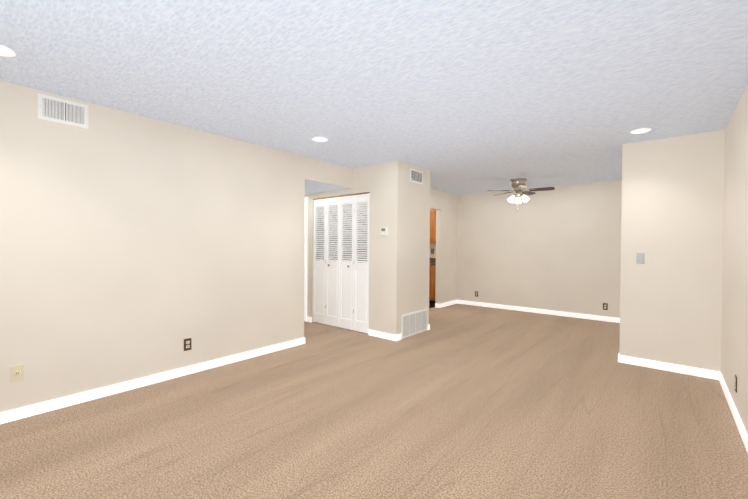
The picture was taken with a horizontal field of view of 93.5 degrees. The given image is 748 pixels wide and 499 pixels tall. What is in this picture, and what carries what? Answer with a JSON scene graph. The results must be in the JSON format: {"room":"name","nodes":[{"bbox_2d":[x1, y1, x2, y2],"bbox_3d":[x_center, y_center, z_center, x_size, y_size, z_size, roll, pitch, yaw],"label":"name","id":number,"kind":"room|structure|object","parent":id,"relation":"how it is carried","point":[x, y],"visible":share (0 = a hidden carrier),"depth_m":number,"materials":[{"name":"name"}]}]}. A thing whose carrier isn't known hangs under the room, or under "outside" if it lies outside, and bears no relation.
{"room":"empty living room","nodes":[
{"label":"empty living room","id":0,"kind":"room"},
{"bbox_2d":[0,81,351,412],"bbox_3d":[-1.880,0.019,3.514,0.110,2.440,4.707,1,1,40],"label":"wall","id":1,"kind":"structure","parent":0,"point":[133,246],"depth_m":3.13,"materials":[{"name":"beige paint"}]},
{"bbox_2d":[10,364,23,381],"bbox_3d":[-2.604,0.903,2.569,0.010,0.115,0.070,1,1,40],"label":"electrical outlet","id":2,"kind":"object","parent":1,"relation":"attached to","point":[16,372],"visible":1,"depth_m":2.57,"materials":[{"name":"beige plastic"}]},
{"bbox_2d":[38,93,87,128],"bbox_3d":[-2.420,-1.078,2.749,0.013,0.190,0.300,1,1,40],"label":"air vent","id":3,"kind":"object","parent":1,"relation":"in","point":[57,110],"visible":1,"depth_m":2.74,"materials":[{"name":"white metal"}]},
{"bbox_2d":[0,338,304,423],"bbox_3d":[-2.130,1.201,3.142,0.013,0.082,3.807,1,1,40],"label":"baseboard","id":4,"kind":"structure","parent":1,"relation":"attached to","point":[37,409],"depth_m":3.11,"materials":[{"name":"white wood"}]},
{"bbox_2d":[184,338,190,350],"bbox_3d":[-1.844,0.940,3.482,0.010,0.115,0.070,1,1,40],"label":"electrical outlet","id":5,"kind":"object","parent":1,"relation":"attached to","point":[187,344],"visible":1,"depth_m":3.48,"materials":[{"name":"brown plastic"}]},
{"bbox_2d":[304,321,347,339],"bbox_3d":[-1.773,1.244,5.883,2.727,0.060,1.080,1,1,40],"label":"floor","id":6,"kind":"structure","parent":0,"point":[312,330],"depth_m":5.39,"materials":[{"name":"beige carpet"}]},
{"bbox_2d":[305,179,348,193],"bbox_3d":[-1.709,-1.082,5.844,2.817,0.287,0.900,1,1,40],"label":"ceiling soffit","id":7,"kind":"structure","parent":0,"point":[311,187],"depth_m":5.25,"materials":[{"name":"white paint"}]},
{"bbox_2d":[305,160,400,334],"bbox_3d":[-1.078,-0.002,5.955,3.671,2.440,0.070,1,1,40],"label":"wall","id":8,"kind":"structure","parent":0,"point":[384,269],"depth_m":4.94,"materials":[{"name":"beige paint"}]},
{"bbox_2d":[304,197,307,320],"bbox_3d":[-1.520,0.159,6.229,0.960,2.105,0.072,1,1,40],"label":"door frame","id":9,"kind":"structure","parent":8,"relation":"in","point":[305,277],"depth_m":5.95,"materials":[{"name":"white paint"}]},
{"bbox_2d":[313,192,369,332],"bbox_3d":[-0.538,0.190,5.486,1.234,2.049,0.053,1,1,40],"label":"closet doors","id":10,"kind":"structure","parent":8,"relation":"in","point":[341,293],"depth_m":5.45,"materials":[{"name":"white paint"}]},
{"bbox_2d":[316,204,367,262],"bbox_3d":[-0.506,0.194,5.524,1.246,2.065,0.006,1,1,40],"label":"louvers","id":11,"kind":"object","parent":10,"relation":"attached to","point":[337,236],"depth_m":5.58,"materials":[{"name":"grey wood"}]},
{"bbox_2d":[368,329,395,340],"bbox_3d":[0.113,1.197,4.914,0.506,0.082,0.013,1,1,40],"label":"baseboard","id":12,"kind":"structure","parent":8,"relation":"attached to","point":[382,335],"depth_m":4.90,"materials":[{"name":"white wood"}]},
{"bbox_2d":[380,227,387,235],"bbox_3d":[0.137,-0.252,4.877,0.124,0.124,0.028,1,1,40],"label":"thermostat","id":13,"kind":"object","parent":8,"relation":"attached to","point":[383,231],"visible":0.98,"depth_m":4.86,"materials":[{"name":"white plastic"}]},
{"bbox_2d":[396,334,401,340],"bbox_3d":[0.337,1.200,4.798,0.013,0.082,0.121,1,1,40],"label":"baseboard","id":14,"kind":"structure","parent":8,"relation":"attached to","point":[398,337],"depth_m":4.79,"materials":[{"name":"white wood"}]},
{"bbox_2d":[0,303,747,498],"bbox_3d":[0.821,1.288,3.519,4.285,0.060,8.403,1,1,40],"label":"floor carpet","id":15,"kind":"object","parent":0,"point":[460,401],"visible":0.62,"depth_m":2.49,"materials":[{"name":"beige carpet"}]},
{"bbox_2d":[0,0,747,194],"bbox_3d":[-0.255,-1.249,4.402,7.132,0.100,8.403,1,1,40],"label":"ceiling","id":16,"kind":"structure","parent":0,"point":[459,97],"depth_m":2.34,"materials":[{"name":"white paint"}]},
{"bbox_2d":[0,45,15,56],"bbox_3d":[-2.237,-1.184,2.082,0.168,0.006,0.168,1,1,40],"label":"recessed light","id":17,"kind":"object","parent":16,"relation":"in","point":[6,51],"visible":1,"depth_m":2.12,"materials":[{"name":"white"}]},
{"bbox_2d":[312,137,327,141],"bbox_3d":[-0.584,-1.192,3.815,0.168,0.006,0.168,1,1,40],"label":"recessed light","id":18,"kind":"object","parent":16,"relation":"in","point":[320,139],"visible":1,"depth_m":3.82,"materials":[{"name":"white"}]},
{"bbox_2d":[487,178,554,208],"bbox_3d":[2.511,-0.920,6.044,1.060,0.556,1.061,1,1,40],"label":"ceiling fan","id":19,"kind":"object","parent":16,"relation":"hanging from","point":[518,185],"visible":1,"depth_m":5.97,"materials":[{"name":"silver metal"}]},
{"bbox_2d":[630,128,650,133],"bbox_3d":[2.628,-1.166,3.468,0.168,0.006,0.168,1,1,40],"label":"recessed light","id":20,"kind":"object","parent":16,"relation":"in","point":[640,131],"visible":0.98,"depth_m":3.47,"materials":[{"name":"white"}]},
{"bbox_2d":[399,162,429,338],"bbox_3d":[-0.805,-0.004,6.282,3.671,2.440,0.782,1,1,40],"label":"wall block","id":21,"kind":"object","parent":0,"point":[414,240],"visible":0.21,"depth_m":5.08,"materials":[{"name":"beige paint"}]},
{"bbox_2d":[401,309,427,338],"bbox_3d":[0.599,1.067,5.113,0.010,0.335,0.675,1,1,40],"label":"air vent grille","id":22,"kind":"object","parent":21,"relation":"attached to","point":[415,322],"visible":1,"depth_m":5.09,"materials":[{"name":"white metal"}]},
{"bbox_2d":[410,168,422,184],"bbox_3d":[0.620,-1.056,5.094,0.013,0.190,0.335,1,1,40],"label":"supply air vent","id":23,"kind":"object","parent":21,"relation":"attached to","point":[416,176],"visible":1,"depth_m":5.09,"materials":[{"name":"white metal"}]},
{"bbox_2d":[430,188,457,303],"bbox_3d":[1.320,-0.001,7.353,0.110,2.440,1.623,1,1,40],"label":"wall","id":24,"kind":"structure","parent":0,"point":[446,250],"depth_m":7.53,"materials":[{"name":"beige paint"}]},
{"bbox_2d":[440,300,456,307],"bbox_3d":[1.631,1.177,7.653,0.013,0.082,0.773,1,1,40],"label":"baseboard","id":25,"kind":"structure","parent":24,"relation":"attached to","point":[448,303],"depth_m":7.62,"materials":[{"name":"white wood"}]},
{"bbox_2d":[430,180,621,317],"bbox_3d":[2.434,0.004,7.559,7.012,2.440,0.120,1,1,40],"label":"wall","id":26,"kind":"structure","parent":0,"point":[557,248],"depth_m":6.76,"materials":[{"name":"beige paint"}]},
{"bbox_2d":[430,209,435,242],"bbox_3d":[1.315,-0.530,8.186,0.954,0.760,0.339,1,1,40],"label":"upper cabinet","id":27,"kind":"object","parent":26,"relation":"attached to","point":[432,225],"visible":0.02,"depth_m":7.92,"materials":[{"name":"brown wood"}]},
{"bbox_2d":[457,300,619,322],"bbox_3d":[3.119,1.195,6.908,3.227,0.082,0.013,1,1,40],"label":"baseboard","id":28,"kind":"structure","parent":26,"relation":"attached to","point":[578,315],"depth_m":6.78,"materials":[{"name":"white wood"}]},
{"bbox_2d":[603,303,607,309],"bbox_3d":[4.038,0.996,6.143,0.070,0.115,0.010,1,1,40],"label":"electrical outlet","id":29,"kind":"object","parent":26,"relation":"attached to","point":[605,306],"visible":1,"depth_m":6.14,"materials":[{"name":"brown plastic"}]},
{"bbox_2d":[619,130,724,371],"bbox_3d":[3.928,0.047,4.606,0.935,2.440,2.503,1,1,40],"label":"wall","id":30,"kind":"structure","parent":0,"point":[672,214],"depth_m":3.65,"materials":[{"name":"beige paint"}]},
{"bbox_2d":[636,253,644,263],"bbox_3d":[2.896,0.096,3.825,0.070,0.115,0.019,1,1,40],"label":"light switch","id":31,"kind":"object","parent":30,"relation":"attached to","point":[639,258],"visible":1,"depth_m":3.83,"materials":[{"name":"grey plastic"}]},
{"bbox_2d":[619,355,718,379],"bbox_3d":[3.063,1.231,3.696,0.802,0.082,0.013,1,1,40],"label":"baseboard","id":32,"kind":"structure","parent":30,"relation":"attached to","point":[699,372],"depth_m":3.67,"materials":[{"name":"white wood"}]},
{"bbox_2d":[721,84,747,434],"bbox_3d":[1.628,0.069,1.210,0.120,2.440,5.660,1,1,40],"label":"wall","id":33,"kind":"structure","parent":0,"point":[734,346],"depth_m":2.75,"materials":[{"name":"beige paint"}]},
{"bbox_2d":[719,372,747,452],"bbox_3d":[1.568,1.247,1.266,0.013,0.082,5.660,1,1,40],"label":"baseboard","id":34,"kind":"structure","parent":33,"relation":"attached to","point":[740,426],"depth_m":2.64,"materials":[{"name":"white wood"}]},
{"bbox_2d":[734,375,736,392],"bbox_3d":[2.748,1.019,2.674,0.010,0.115,0.070,1,1,40],"label":"electrical outlet","id":35,"kind":"object","parent":33,"relation":"attached to","point":[735,384],"visible":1,"depth_m":2.66,"materials":[{"name":"brown plastic"}]},
{"bbox_3d":[-0.054,1.233,7.944,2.727,0.060,2.724,1,1,40],"label":"floor","id":36,"kind":"structure","parent":0,"visible":0},
{"bbox_2d":[429,266,435,304],"bbox_3d":[1.454,0.779,7.895,0.333,0.870,0.619,1,1,40],"label":"base cabinet","id":37,"kind":"object","parent":36,"relation":"on","point":[432,271],"depth_m":7.66,"materials":[{"name":"brown wood"}]}
]}

